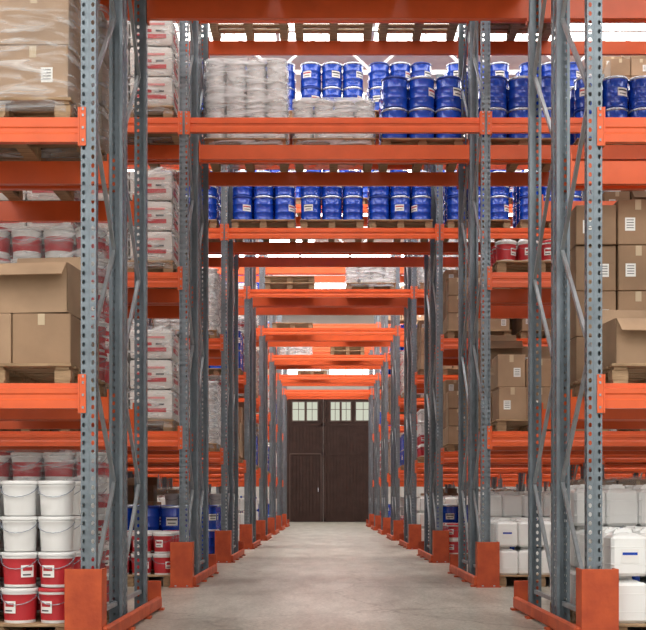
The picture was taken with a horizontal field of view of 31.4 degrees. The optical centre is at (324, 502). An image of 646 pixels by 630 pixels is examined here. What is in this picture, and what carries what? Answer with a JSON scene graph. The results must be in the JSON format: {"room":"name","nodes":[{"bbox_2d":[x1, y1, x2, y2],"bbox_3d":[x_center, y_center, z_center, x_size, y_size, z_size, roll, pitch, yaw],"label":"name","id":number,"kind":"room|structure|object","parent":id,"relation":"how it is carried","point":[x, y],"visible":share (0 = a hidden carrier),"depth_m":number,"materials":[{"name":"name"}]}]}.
{"room":"warehouse","nodes":[
{"label":"warehouse","id":0,"kind":"room"},
{"bbox_2d":[36,522,643,629],"bbox_3d":[0.000,1.130,26.000,26.400,0.200,70.400,0,0,0],"label":"floor","id":1,"kind":"structure","parent":0,"point":[308,575],"depth_m":13.29,"materials":[{"name":"concrete"}]},
{"bbox_2d":[0,481,93,629],"bbox_3d":[-2.400,0.435,8.950,1.100,1.190,1.140,0,0,0],"label":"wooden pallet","id":2,"kind":"object","parent":1,"relation":"on","point":[40,521],"visible":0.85,"depth_m":8.44,"materials":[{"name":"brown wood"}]},
{"bbox_2d":[0,452,112,622],"bbox_3d":[-2.400,0.293,10.200,1.136,1.474,1.140,0,0,0],"label":"wooden pallet","id":3,"kind":"object","parent":1,"relation":"on","point":[14,466],"visible":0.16,"depth_m":9.71,"materials":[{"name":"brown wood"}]},
{"bbox_2d":[127,477,160,504],"bbox_3d":[-3.660,0.279,21.461,1.100,1.502,1.231,0,0,0],"label":"wooden pallet","id":4,"kind":"object","parent":1,"relation":"on","point":[152,481],"visible":0.08,"depth_m":20.99,"materials":[{"name":"brown wood"}]},
{"bbox_2d":[127,530,178,586],"bbox_3d":[-2.400,0.698,14.600,1.100,0.664,1.140,0,0,0],"label":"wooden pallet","id":5,"kind":"object","parent":1,"relation":"on","point":[159,541],"visible":0.36,"depth_m":14.10,"materials":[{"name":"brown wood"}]},
{"bbox_2d":[127,505,189,579],"bbox_3d":[-2.400,0.535,15.850,1.100,0.989,1.140,0,0,0],"label":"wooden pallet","id":6,"kind":"object","parent":1,"relation":"on","point":[160,517],"visible":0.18,"depth_m":15.35,"materials":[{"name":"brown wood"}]},
{"bbox_2d":[157,489,189,495],"bbox_3d":[-3.658,0.343,27.150,1.169,1.374,1.169,0,0,0],"label":"wooden pallet","id":7,"kind":"object","parent":1,"relation":"on","point":[160,492],"visible":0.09,"depth_m":26.61,"materials":[{"name":"brown wood"}]},
{"bbox_2d":[165,505,220,553],"bbox_3d":[-2.400,0.535,20.250,1.100,0.989,1.140,0,0,0],"label":"wooden pallet","id":8,"kind":"object","parent":1,"relation":"on","point":[214,510],"visible":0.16,"depth_m":19.76,"materials":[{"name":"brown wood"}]},
{"bbox_2d":[164,494,226,510],"bbox_3d":[-2.400,0.435,21.500,1.100,1.190,1.140,0,0,0],"label":"wooden pallet","id":9,"kind":"object","parent":1,"relation":"on","point":[170,499],"visible":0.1,"depth_m":20.99,"materials":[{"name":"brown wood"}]},
{"bbox_2d":[226,496,243,540],"bbox_3d":[-2.400,0.438,25.900,1.100,1.184,1.140,0,0,0],"label":"wooden pallet","id":10,"kind":"object","parent":1,"relation":"on","point":[240,498],"visible":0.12,"depth_m":25.38,"materials":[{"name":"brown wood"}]},
{"bbox_2d":[0,0,645,629],"bbox_3d":[0.120,-3.145,9.650,20.410,8.350,2.800,0,0,0],"label":"rack","id":11,"kind":"object","parent":1,"relation":"on","point":[22,405],"visible":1,"depth_m":9.54,"materials":[{"name":"metal"}]},
{"bbox_2d":[0,0,100,160],"bbox_3d":[-2.401,-3.490,8.951,1.152,1.359,1.152,0,0,0],"label":"wooden pallet","id":12,"kind":"object","parent":11,"relation":"on","point":[40,40],"visible":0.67,"depth_m":8.43,"materials":[{"name":"brown wood"}]},
{"bbox_2d":[0,257,100,396],"bbox_3d":[-2.423,-1.389,8.909,1.172,1.038,1.223,0,0,0],"label":"wooden pallet","id":13,"kind":"object","parent":11,"relation":"on","point":[40,298],"visible":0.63,"depth_m":8.44,"materials":[{"name":"brown wood"}]},
{"bbox_2d":[0,226,112,396],"bbox_3d":[-2.400,-1.607,10.200,1.136,1.474,1.140,0,0,0],"label":"wooden pallet","id":14,"kind":"object","parent":11,"relation":"on","point":[20,241],"visible":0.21,"depth_m":9.71,"materials":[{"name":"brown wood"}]},
{"bbox_2d":[0,10,127,200],"bbox_3d":[-2.398,-3.497,10.200,1.169,1.374,1.169,0,0,0],"label":"wooden pallet","id":15,"kind":"object","parent":11,"relation":"on","point":[47,154],"visible":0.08,"depth_m":9.72,"materials":[{"name":"brown wood"}]},
{"bbox_2d":[548,199,645,404],"bbox_3d":[2.640,-1.711,10.200,1.100,1.682,1.140,0,0,0],"label":"cardboard boxes","id":16,"kind":"object","parent":11,"relation":"on","point":[623,222],"visible":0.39,"depth_m":9.68,"materials":[{"name":"brown cardboard"}]},
{"bbox_2d":[578,310,645,396],"bbox_3d":[2.639,-1.185,8.920,1.102,0.630,1.200,0,0,0],"label":"cardboard box","id":17,"kind":"object","parent":11,"relation":"on","point":[623,331],"visible":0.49,"depth_m":8.46,"materials":[{"name":"brown cardboard"}]},
{"bbox_2d":[0,21,645,587],"bbox_3d":[0.120,-3.145,15.300,20.410,8.350,2.800,0,0,0],"label":"rack","id":18,"kind":"object","parent":1,"relation":"on","point":[189,567],"visible":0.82,"depth_m":15.12,"materials":[{"name":"metal"}]},
{"bbox_2d":[0,429,80,430],"bbox_3d":[-3.660,-1.512,14.601,1.166,1.284,1.168,0,0,0],"label":"wooden pallet","id":19,"kind":"object","parent":18,"relation":"on","point":[0,429],"visible":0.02,"depth_m":14.54,"materials":[{"name":"brown wood"}]},
{"bbox_2d":[0,191,82,234],"bbox_3d":[-3.659,-3.452,14.600,1.168,1.284,1.167,0,0,0],"label":"wooden pallet","id":20,"kind":"object","parent":18,"relation":"on","point":[27,195],"visible":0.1,"depth_m":14.07,"materials":[{"name":"brown wood"}]},
{"bbox_2d":[91,170,178,288],"bbox_3d":[-2.400,-3.452,14.601,1.166,1.284,1.168,0,0,0],"label":"wooden pallet","id":21,"kind":"object","parent":18,"relation":"on","point":[163,189],"visible":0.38,"depth_m":14.07,"materials":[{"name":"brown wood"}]},
{"bbox_2d":[98,329,178,430],"bbox_3d":[-2.400,-1.512,14.601,1.166,1.284,1.168,0,0,0],"label":"wooden pallet","id":22,"kind":"object","parent":18,"relation":"on","point":[163,345],"visible":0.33,"depth_m":14.07,"materials":[{"name":"brown wood"}]},
{"bbox_2d":[107,21,178,144],"bbox_3d":[-2.400,-5.342,14.601,1.166,1.284,1.168,0,0,0],"label":"wooden pallet","id":23,"kind":"object","parent":18,"relation":"on","point":[163,41],"visible":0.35,"depth_m":14.07,"materials":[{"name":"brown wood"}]},
{"bbox_2d":[127,65,189,170],"bbox_3d":[-2.399,-5.342,15.850,1.168,1.284,1.167,0,0,0],"label":"wooden pallet","id":24,"kind":"object","parent":18,"relation":"on","point":[130,140],"visible":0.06,"depth_m":15.45,"materials":[{"name":"brown wood"}]},
{"bbox_2d":[127,199,189,288],"bbox_3d":[-2.398,-3.497,15.850,1.169,1.374,1.169,0,0,0],"label":"wooden pallet","id":25,"kind":"object","parent":18,"relation":"on","point":[186,199],"visible":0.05,"depth_m":15.79,"materials":[{"name":"brown wood"}]},
{"bbox_2d":[148,348,189,431],"bbox_3d":[-2.399,-1.512,15.850,1.168,1.284,1.167,0,0,0],"label":"wooden pallet","id":26,"kind":"object","parent":18,"relation":"on","point":[149,428],"visible":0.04,"depth_m":15.65,"materials":[{"name":"brown wood"}]},
{"bbox_2d":[204,58,289,171],"bbox_3d":[-1.059,-5.306,15.850,1.140,1.211,1.140,0,0,0],"label":"sacks","id":27,"kind":"object","parent":18,"relation":"on","point":[236,91],"visible":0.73,"depth_m":15.33,"materials":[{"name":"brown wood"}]},
{"bbox_2d":[209,23,288,40],"bbox_3d":[-1.060,-6.642,15.850,1.100,0.144,1.140,0,0,0],"label":"pallet","id":28,"kind":"object","parent":18,"relation":"on","point":[250,29],"visible":0.31,"depth_m":16.18,"materials":[{"name":"brown wood"}]},
{"bbox_2d":[294,23,372,40],"bbox_3d":[0.120,-6.642,15.850,1.100,0.144,1.140,0,0,0],"label":"pallet","id":29,"kind":"object","parent":18,"relation":"on","point":[333,29],"visible":0.38,"depth_m":16.18,"materials":[{"name":"brown wood"}]},
{"bbox_2d":[292,97,375,171],"bbox_3d":[0.121,-5.043,15.850,1.136,0.685,1.140,0,0,0],"label":"sacks","id":30,"kind":"object","parent":18,"relation":"on","point":[303,107],"visible":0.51,"depth_m":15.33,"materials":[{"name":"white plastic"}]},
{"bbox_2d":[378,23,458,40],"bbox_3d":[1.300,-6.642,15.850,1.100,0.144,1.140,0,0,0],"label":"pallet","id":31,"kind":"object","parent":18,"relation":"on","point":[416,29],"visible":0.38,"depth_m":16.18,"materials":[{"name":"brown wood"}]},
{"bbox_2d":[378,75,463,171],"bbox_3d":[1.300,-5.194,15.850,1.100,0.989,1.140,0,0,0],"label":"drums","id":32,"kind":"object","parent":18,"relation":"on","point":[421,99],"visible":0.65,"depth_m":15.34,"materials":[{"name":"blue metal"}]},
{"bbox_2d":[478,335,550,435],"bbox_3d":[2.640,-1.591,15.799,1.100,1.442,1.241,0,0,0],"label":"cardboard boxes","id":33,"kind":"object","parent":18,"relation":"on","point":[499,344],"visible":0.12,"depth_m":15.43,"materials":[{"name":"brown cardboard"}]},
{"bbox_2d":[478,75,554,171],"bbox_3d":[2.640,-5.194,15.850,1.100,0.989,1.140,0,0,0],"label":"drums","id":34,"kind":"object","parent":18,"relation":"on","point":[512,100],"visible":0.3,"depth_m":15.33,"materials":[{"name":"blue metal"}]},
{"bbox_2d":[478,23,554,40],"bbox_3d":[2.640,-7.291,15.799,1.100,1.442,1.241,0,0,0],"label":"wooden pallet","id":35,"kind":"object","parent":18,"relation":"on","point":[511,30],"visible":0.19,"depth_m":16.17,"materials":[{"name":"brown wood"}]},
{"bbox_2d":[483,240,550,288],"bbox_3d":[2.640,-3.010,14.600,1.100,0.401,1.140,0,0,0],"label":"buckets","id":36,"kind":"object","parent":18,"relation":"on","point":[506,255],"visible":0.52,"depth_m":14.10,"materials":[{"name":"red plastic"}]},
{"bbox_2d":[490,355,583,430],"bbox_3d":[2.640,-1.341,14.600,1.100,0.942,1.140,0,0,0],"label":"cardboard boxes","id":37,"kind":"object","parent":18,"relation":"on","point":[508,373],"visible":0.43,"depth_m":14.08,"materials":[{"name":"brown cardboard"}]},
{"bbox_2d":[566,75,645,144],"bbox_3d":[3.900,-5.194,15.850,1.100,0.989,1.140,0,0,0],"label":"drums","id":38,"kind":"object","parent":18,"relation":"on","point":[622,96],"visible":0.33,"depth_m":15.35,"materials":[{"name":"blue metal"}]},
{"bbox_2d":[589,191,645,200],"bbox_3d":[3.900,-3.561,15.811,1.100,1.502,1.231,0,0,0],"label":"wooden pallet","id":39,"kind":"object","parent":18,"relation":"on","point":[607,195],"visible":0.02,"depth_m":15.34,"materials":[{"name":"brown wood"}]},
{"bbox_2d":[602,429,645,430],"bbox_3d":[3.900,-1.341,14.600,1.100,0.942,1.140,0,0,0],"label":"wooden pallet","id":40,"kind":"object","parent":18,"relation":"on","point":[602,429],"visible":0.02,"depth_m":14.54,"materials":[{"name":"brown wood"}]},
{"bbox_2d":[159,315,549,530],"bbox_3d":[0.120,-3.145,43.550,20.410,8.350,2.800,0,0,0],"label":"rack","id":41,"kind":"object","parent":1,"relation":"on","point":[374,380],"visible":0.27,"depth_m":42.29,"materials":[{"name":"metal"}]},
{"bbox_2d":[297,371,326,374],"bbox_3d":[-0.480,-4.772,42.850,1.100,0.144,1.140,0,0,0],"label":"pallet","id":42,"kind":"object","parent":41,"relation":"on","point":[298,372],"visible":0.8,"depth_m":42.36,"materials":[{"name":"brown wood"}]},
{"bbox_2d":[388,286,403,323],"bbox_3d":[2.640,-7.321,42.811,1.100,1.502,1.231,0,0,0],"label":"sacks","id":43,"kind":"object","parent":41,"relation":"on","point":[402,287],"visible":0.05,"depth_m":42.34,"materials":[{"name":"white"}]},
{"bbox_2d":[159,347,549,526],"bbox_3d":[0.120,-3.145,49.200,20.410,8.350,2.800,0,0,0],"label":"rack","id":44,"kind":"object","parent":1,"relation":"on","point":[286,394],"visible":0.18,"depth_m":48.89,"materials":[{"name":"metal"}]},
{"bbox_2d":[159,275,576,534],"bbox_3d":[0.120,-3.145,37.900,20.410,8.350,2.800,0,0,0],"label":"rack","id":45,"kind":"object","parent":1,"relation":"on","point":[383,361],"visible":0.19,"depth_m":37.71,"materials":[{"name":"metal"}]},
{"bbox_2d":[279,347,312,354],"bbox_3d":[-0.979,-5.043,38.450,1.136,0.685,1.140,0,0,0],"label":"wooden pallet","id":46,"kind":"object","parent":45,"relation":"on","point":[282,350],"visible":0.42,"depth_m":37.93,"materials":[{"name":"brown wood"}]},
{"bbox_2d":[330,347,364,354],"bbox_3d":[0.720,-4.845,37.200,1.100,0.290,1.140,0,0,0],"label":"pallets","id":47,"kind":"object","parent":45,"relation":"on","point":[333,350],"visible":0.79,"depth_m":36.89,"materials":[{"name":"brown wood"}]},
{"bbox_2d":[127,239,644,540],"bbox_3d":[0.120,-3.145,32.250,20.410,8.350,2.800,0,0,0],"label":"rack","id":48,"kind":"object","parent":1,"relation":"on","point":[393,337],"visible":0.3,"depth_m":32.07,"materials":[{"name":"metal"}]},
{"bbox_2d":[226,283,258,327],"bbox_3d":[-2.399,-5.306,31.550,1.140,1.211,1.140,0,0,0],"label":"wooden pallet","id":49,"kind":"object","parent":48,"relation":"on","point":[240,286],"visible":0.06,"depth_m":31.03,"materials":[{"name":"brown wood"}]},
{"bbox_2d":[238,351,257,397],"bbox_3d":[-2.398,-3.497,31.550,1.169,1.374,1.169,0,0,0],"label":"wooden pallet","id":50,"kind":"object","parent":48,"relation":"on","point":[239,395],"visible":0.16,"depth_m":31.52,"materials":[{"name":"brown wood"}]},
{"bbox_2d":[256,434,258,469],"bbox_3d":[-2.400,-1.365,31.550,1.100,0.989,1.140,0,0,0],"label":"wooden pallet","id":51,"kind":"object","parent":48,"relation":"on","point":[257,466],"visible":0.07,"depth_m":31.51,"materials":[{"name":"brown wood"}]},
{"bbox_2d":[272,323,312,327],"bbox_3d":[-0.880,-4.772,31.550,1.100,0.144,1.140,0,0,0],"label":"pallet","id":52,"kind":"object","parent":48,"relation":"on","point":[274,325],"visible":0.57,"depth_m":31.17,"materials":[{"name":"brown wood"}]},
{"bbox_2d":[400,434,403,469],"bbox_3d":[2.640,-1.365,31.550,1.100,0.989,1.140,0,0,0],"label":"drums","id":53,"kind":"object","parent":48,"relation":"on","point":[402,435],"visible":0.09,"depth_m":31.48,"materials":[{"name":"blue metal"}]},
{"bbox_2d":[400,352,428,397],"bbox_3d":[2.641,-3.452,31.550,1.168,1.284,1.167,0,0,0],"label":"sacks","id":54,"kind":"object","parent":48,"relation":"on","point":[402,356],"visible":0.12,"depth_m":31.21,"materials":[{"name":"white plastic"}]},
{"bbox_2d":[127,74,645,562],"bbox_3d":[0.120,-3.145,20.950,20.410,8.350,2.800,0,0,0],"label":"rack","id":55,"kind":"object","parent":1,"relation":"on","point":[443,351],"visible":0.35,"depth_m":20.76,"materials":[{"name":"metal"}]},
{"bbox_2d":[127,319,151,330],"bbox_3d":[-3.659,-3.416,20.250,1.140,1.211,1.140,0,0,0],"label":"wooden pallet","id":56,"kind":"object","parent":55,"relation":"on","point":[149,320],"visible":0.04,"depth_m":19.74,"materials":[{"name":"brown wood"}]},
{"bbox_2d":[154,268,220,337],"bbox_3d":[-2.399,-3.416,20.250,1.140,1.211,1.140,0,0,0],"label":"wooden pallet","id":57,"kind":"object","parent":55,"relation":"on","point":[214,278],"visible":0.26,"depth_m":19.74,"materials":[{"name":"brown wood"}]},
{"bbox_2d":[167,171,220,241],"bbox_3d":[-2.400,-5.194,20.250,1.100,0.989,1.140,0,0,0],"label":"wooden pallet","id":58,"kind":"object","parent":55,"relation":"on","point":[214,191],"visible":0.14,"depth_m":19.78,"materials":[{"name":"brown wood"}]},
{"bbox_2d":[202,381,220,451],"bbox_3d":[-2.399,-1.476,20.250,1.140,1.211,1.140,0,0,0],"label":"wooden pallet","id":59,"kind":"object","parent":55,"relation":"on","point":[214,388],"visible":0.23,"depth_m":19.76,"materials":[{"name":"brown wood"}]},
{"bbox_2d":[202,375,226,450],"bbox_3d":[-2.400,-1.607,21.500,1.136,1.474,1.140,0,0,0],"label":"wooden pallet","id":60,"kind":"object","parent":55,"relation":"on","point":[211,377],"visible":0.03,"depth_m":20.99,"materials":[{"name":"brown wood"}]},
{"bbox_2d":[231,171,295,241],"bbox_3d":[-1.060,-5.194,20.250,1.100,0.989,1.140,0,0,0],"label":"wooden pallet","id":61,"kind":"object","parent":55,"relation":"on","point":[253,206],"visible":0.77,"depth_m":19.74,"materials":[{"name":"brown wood"}]},
{"bbox_2d":[245,62,295,138],"bbox_3d":[-1.060,-7.064,20.250,1.100,0.989,1.140,0,0,0],"label":"drums","id":62,"kind":"object","parent":55,"relation":"on","point":[290,66],"visible":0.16,"depth_m":19.76,"materials":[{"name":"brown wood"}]},
{"bbox_2d":[300,62,362,137],"bbox_3d":[0.120,-7.064,20.250,1.100,0.989,1.140,0,0,0],"label":"drums","id":63,"kind":"object","parent":55,"relation":"on","point":[333,86],"visible":0.6,"depth_m":19.73,"materials":[{"name":"blue metal"}]},
{"bbox_2d":[300,171,363,241],"bbox_3d":[0.120,-5.194,20.250,1.100,0.989,1.140,0,0,0],"label":"drums","id":64,"kind":"object","parent":55,"relation":"on","point":[342,206],"visible":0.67,"depth_m":19.74,"materials":[{"name":"blue metal"}]},
{"bbox_2d":[367,62,431,137],"bbox_3d":[1.300,-7.064,20.250,1.100,0.989,1.140,0,0,0],"label":"drums","id":65,"kind":"object","parent":55,"relation":"on","point":[378,71],"visible":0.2,"depth_m":19.73,"materials":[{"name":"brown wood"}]},
{"bbox_2d":[367,171,432,241],"bbox_3d":[1.300,-5.194,20.250,1.100,0.989,1.140,0,0,0],"label":"drums","id":66,"kind":"object","parent":55,"relation":"on","point":[388,206],"visible":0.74,"depth_m":19.74,"materials":[{"name":"blue metal"}]},
{"bbox_2d":[443,371,467,451],"bbox_3d":[2.640,-1.621,20.211,1.100,1.502,1.231,0,0,0],"label":"cardboard boxes","id":67,"kind":"object","parent":55,"relation":"on","point":[450,387],"visible":0.28,"depth_m":19.73,"materials":[{"name":"brown cardboard"}]},
{"bbox_2d":[444,62,508,116],"bbox_3d":[2.640,-7.064,20.250,1.100,0.989,1.140,0,0,0],"label":"drums","id":68,"kind":"object","parent":55,"relation":"on","point":[496,68],"visible":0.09,"depth_m":19.74,"materials":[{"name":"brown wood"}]},
{"bbox_2d":[443,171,510,241],"bbox_3d":[2.640,-5.194,20.250,1.100,0.989,1.140,0,0,0],"label":"drums","id":69,"kind":"object","parent":55,"relation":"on","point":[499,195],"visible":0.37,"depth_m":19.74,"materials":[{"name":"blue metal"}]},
{"bbox_2d":[443,261,510,337],"bbox_3d":[2.640,-3.561,20.211,1.100,1.502,1.231,0,0,0],"label":"cardboard boxes","id":70,"kind":"object","parent":55,"relation":"on","point":[450,277],"visible":0.3,"depth_m":19.74,"materials":[{"name":"brown cardboard"}]},
{"bbox_2d":[512,288,550,337],"bbox_3d":[3.900,-3.501,20.257,1.100,1.382,1.154,0,0,0],"label":"cardboard boxes","id":71,"kind":"object","parent":55,"relation":"on","point":[519,326],"visible":0.12,"depth_m":19.75,"materials":[{"name":"brown cardboard"}]},
{"bbox_2d":[511,171,581,241],"bbox_3d":[3.900,-5.194,20.250,1.100,0.989,1.140,0,0,0],"label":"drums","id":72,"kind":"object","parent":55,"relation":"on","point":[520,193],"visible":0.18,"depth_m":19.79,"materials":[{"name":"blue metal"}]},
{"bbox_2d":[515,62,580,90],"bbox_3d":[3.900,-7.064,20.250,1.100,0.989,1.140,0,0,0],"label":"drums","id":73,"kind":"object","parent":55,"relation":"on","point":[545,67],"visible":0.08,"depth_m":19.73,"materials":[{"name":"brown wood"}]},
{"bbox_2d":[600,55,645,78],"bbox_3d":[5.420,-7.321,20.211,1.100,1.502,1.231,0,0,0],"label":"cardboard boxes","id":74,"kind":"object","parent":55,"relation":"on","point":[629,66],"visible":0.22,"depth_m":19.72,"materials":[{"name":"brown cardboard"}]},
{"bbox_2d":[127,170,645,548],"bbox_3d":[0.120,-3.145,26.600,20.410,8.350,2.800,0,0,0],"label":"rack","id":75,"kind":"object","parent":1,"relation":"on","point":[408,302],"visible":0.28,"depth_m":26.41,"materials":[{"name":"metal"}]},
{"bbox_2d":[202,331,243,374],"bbox_3d":[-2.400,-3.304,25.900,1.100,0.989,1.140,0,0,0],"label":"wooden pallet","id":76,"kind":"object","parent":75,"relation":"on","point":[213,370],"visible":0.16,"depth_m":25.45,"materials":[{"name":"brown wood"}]},
{"bbox_2d":[209,407,243,462],"bbox_3d":[-2.400,-1.591,25.849,1.100,1.442,1.241,0,0,0],"label":"wooden pallet","id":77,"kind":"object","parent":75,"relation":"on","point":[240,409],"visible":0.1,"depth_m":25.86,"materials":[{"name":"brown wood"}]},
{"bbox_2d":[226,318,243,371],"bbox_3d":[-2.400,-3.547,27.150,1.136,1.474,1.140,0,0,0],"label":"wooden pallet","id":78,"kind":"object","parent":75,"relation":"on","point":[240,320],"visible":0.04,"depth_m":26.65,"materials":[{"name":"brown wood"}]},
{"bbox_2d":[255,170,300,215],"bbox_3d":[-1.060,-7.064,25.900,1.100,0.989,1.140,0,0,0],"label":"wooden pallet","id":79,"kind":"object","parent":75,"relation":"on","point":[298,188],"visible":0.06,"depth_m":25.39,"materials":[{"name":"brown wood"}]},
{"bbox_2d":[265,276,314,288],"bbox_3d":[-0.780,-4.845,25.900,1.100,0.290,1.140,0,0,0],"label":"pallets","id":80,"kind":"object","parent":75,"relation":"on","point":[271,282],"visible":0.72,"depth_m":25.50,"materials":[{"name":"brown wood"}]},
{"bbox_2d":[345,267,395,288],"bbox_3d":[1.021,-5.043,25.900,1.136,0.685,1.140,0,0,0],"label":"sacks","id":81,"kind":"object","parent":75,"relation":"on","point":[381,277],"visible":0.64,"depth_m":25.38,"materials":[{"name":"white plastic"}]},
{"bbox_2d":[359,170,407,203],"bbox_3d":[1.300,-7.064,25.900,1.100,0.989,1.140,0,0,0],"label":"drums","id":82,"kind":"object","parent":75,"relation":"on","point":[365,189],"visible":0.05,"depth_m":25.38,"materials":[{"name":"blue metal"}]},
{"bbox_2d":[417,409,457,462],"bbox_3d":[2.640,-1.465,25.900,1.100,1.190,1.140,0,0,0],"label":"sacks","id":83,"kind":"object","parent":75,"relation":"on","point":[420,414],"visible":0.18,"depth_m":25.43,"materials":[{"name":"white plastic"}]},
{"bbox_2d":[417,320,467,374],"bbox_3d":[2.640,-3.561,25.861,1.100,1.502,1.231,0,0,0],"label":"cardboard boxes","id":84,"kind":"object","parent":75,"relation":"on","point":[447,370],"visible":0.14,"depth_m":25.51,"materials":[{"name":"brown cardboard"}]},
{"bbox_2d":[417,239,467,288],"bbox_3d":[2.641,-5.306,25.900,1.140,1.211,1.140,0,0,0],"label":"sacks","id":85,"kind":"object","parent":75,"relation":"on","point":[420,271],"visible":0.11,"depth_m":25.42,"materials":[{"name":"white plastic"}]},
{"bbox_2d":[490,170,524,203],"bbox_3d":[3.900,-7.064,25.900,1.100,0.989,1.140,0,0,0],"label":"drums","id":86,"kind":"object","parent":75,"relation":"on","point":[510,187],"visible":0.07,"depth_m":25.43,"materials":[{"name":"blue metal"}]},
{"bbox_2d":[400,497,418,519],"bbox_3d":[2.640,0.435,32.800,1.100,1.190,1.140,0,0,0],"label":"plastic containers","id":87,"kind":"object","parent":1,"relation":"on","point":[401,498],"visible":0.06,"depth_m":32.29,"materials":[{"name":"white plastic"}]},
{"bbox_2d":[417,495,467,540],"bbox_3d":[2.640,0.438,25.900,1.100,1.184,1.140,0,0,0],"label":"plastic containers","id":88,"kind":"object","parent":1,"relation":"on","point":[447,500],"visible":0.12,"depth_m":25.37,"materials":[{"name":"white plastic"}]},
{"bbox_2d":[437,488,457,495],"bbox_3d":[3.900,0.279,38.411,1.100,1.502,1.231,0,0,0],"label":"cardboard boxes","id":89,"kind":"object","parent":1,"relation":"on","point":[450,491],"visible":0.06,"depth_m":38.45,"materials":[{"name":"brown cardboard"}]},
{"bbox_2d":[437,505,467,558],"bbox_3d":[2.640,0.535,21.500,1.100,0.989,1.140,0,0,0],"label":"drums","id":90,"kind":"object","parent":1,"relation":"on","point":[450,512],"visible":0.12,"depth_m":20.98,"materials":[{"name":"blue metal"}]},
{"bbox_2d":[443,523,467,561],"bbox_3d":[2.640,0.698,20.250,1.100,0.664,1.140,0,0,0],"label":"buckets","id":91,"kind":"object","parent":1,"relation":"on","point":[452,527],"visible":0.14,"depth_m":19.73,"materials":[{"name":"red plastic"}]},
{"bbox_2d":[467,489,515,497],"bbox_3d":[3.902,0.343,27.150,1.169,1.374,1.169,0,0,0],"label":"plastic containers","id":92,"kind":"object","parent":1,"relation":"on","point":[493,490],"visible":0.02,"depth_m":26.62,"materials":[{"name":"white plastic"}]},
{"bbox_2d":[478,491,550,579],"bbox_3d":[2.640,0.438,15.850,1.100,1.184,1.140,0,0,0],"label":"plastic containers","id":93,"kind":"object","parent":1,"relation":"on","point":[503,504],"visible":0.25,"depth_m":15.31,"materials":[{"name":"white plastic"}]},
{"bbox_2d":[490,517,554,586],"bbox_3d":[2.640,0.611,14.600,1.100,0.839,1.140,0,0,0],"label":"plastic containers","id":94,"kind":"object","parent":1,"relation":"on","point":[512,533],"visible":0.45,"depth_m":14.06,"materials":[{"name":"white plastic"}]},
{"bbox_2d":[549,484,645,624],"bbox_3d":[2.640,0.438,10.200,1.100,1.184,1.140,0,0,0],"label":"plastic containers","id":95,"kind":"object","parent":1,"relation":"on","point":[622,506],"visible":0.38,"depth_m":9.67,"materials":[{"name":"white plastic"}]},
{"bbox_2d":[566,479,645,488],"bbox_3d":[3.902,0.343,15.850,1.169,1.374,1.169,0,0,0],"label":"wooden pallet","id":96,"kind":"object","parent":1,"relation":"on","point":[624,482],"visible":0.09,"depth_m":15.32,"materials":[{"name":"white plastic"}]},
{"bbox_2d":[579,526,645,629],"bbox_3d":[2.640,0.611,8.950,1.100,0.839,1.140,0,0,0],"label":"plastic containers","id":97,"kind":"object","parent":1,"relation":"on","point":[623,549],"visible":0.6,"depth_m":8.41,"materials":[{"name":"white plastic"}]},
{"bbox_2d":[161,315,549,521],"bbox_3d":[0.000,-4.470,61.100,26.000,11.000,0.200,0,0,0],"label":"wall","id":98,"kind":"structure","parent":0,"point":[319,319],"depth_m":60.99,"materials":[{"name":"paint"}]},
{"bbox_2d":[287,369,321,374],"bbox_3d":[-2.000,-7.970,60.947,3.700,2.700,0.105,0,0,0],"label":"window","id":99,"kind":"structure","parent":98,"relation":"in","point":[289,371],"depth_m":60.94,"materials":[{"name":"glass"}]},
{"bbox_2d":[287,399,322,521],"bbox_3d":[-1.245,-2.345,60.885,2.270,6.750,0.190,0,0,0],"label":"leaf","id":100,"kind":"object","parent":98,"relation":"attached to","point":[304,416],"visible":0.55,"depth_m":60.89,"materials":[{"name":"brown paint"}]},
{"bbox_2d":[324,399,373,521],"bbox_3d":[1.325,-2.345,60.905,2.790,6.750,0.150,0,0,0],"label":"leaf","id":101,"kind":"object","parent":98,"relation":"attached to","point":[346,421],"visible":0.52,"depth_m":60.89,"materials":[{"name":"brown paint"}]},
{"bbox_2d":[328,369,373,374],"bbox_3d":[2.000,-7.970,60.947,3.700,2.700,0.105,0,0,0],"label":"window","id":102,"kind":"structure","parent":98,"relation":"in","point":[330,371],"depth_m":60.94,"materials":[{"name":"glass"}]},
{"bbox_2d":[186,55,621,288],"bbox_3d":[0.000,-10.070,26.000,26.400,0.200,70.400,0,0,0],"label":"ceiling","id":103,"kind":"structure","parent":0,"point":[438,62],"depth_m":25.95,"materials":[{"name":"white paint"}]},
{"bbox_2d":[209,255,403,256],"bbox_3d":[0.000,-9.884,46.300,22.080,0.122,2.700,0,0,0],"label":"skylight","id":104,"kind":"object","parent":103,"relation":"attached to","point":[209,255],"visible":0.05,"depth_m":46.13,"materials":[{"name":"white glass"}]},
{"bbox_2d":[174,23,645,40],"bbox_3d":[0.000,-9.884,23.700,22.080,0.122,2.700,0,0,0],"label":"skylight","id":105,"kind":"object","parent":103,"relation":"attached to","point":[575,36],"visible":0.02,"depth_m":24.45,"materials":[{"name":"white glass"}]},
{"bbox_3d":[-13.100,-4.470,26.000,0.200,11.000,70.400,0,0,0],"label":"wall","id":106,"kind":"structure","parent":0,"visible":0},
{"bbox_2d":[175,26,645,288],"bbox_3d":[0.000,-9.320,29.400,25.960,1.000,45.280,0,0,0],"label":"roof trusses","id":107,"kind":"object","parent":106,"relation":"attached to","point":[620,30],"visible":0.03,"depth_m":23.72,"materials":[{"name":"white metal"}]},
{"bbox_2d":[269,239,315,241],"bbox_3d":[-1.080,-8.385,35.050,1.600,0.870,0.260,0,0,0],"label":"hanging lamp","id":108,"kind":"object","parent":107,"relation":"hanging from","point":[271,240],"visible":0.28,"depth_m":34.96,"materials":[{"name":"white plastic"}]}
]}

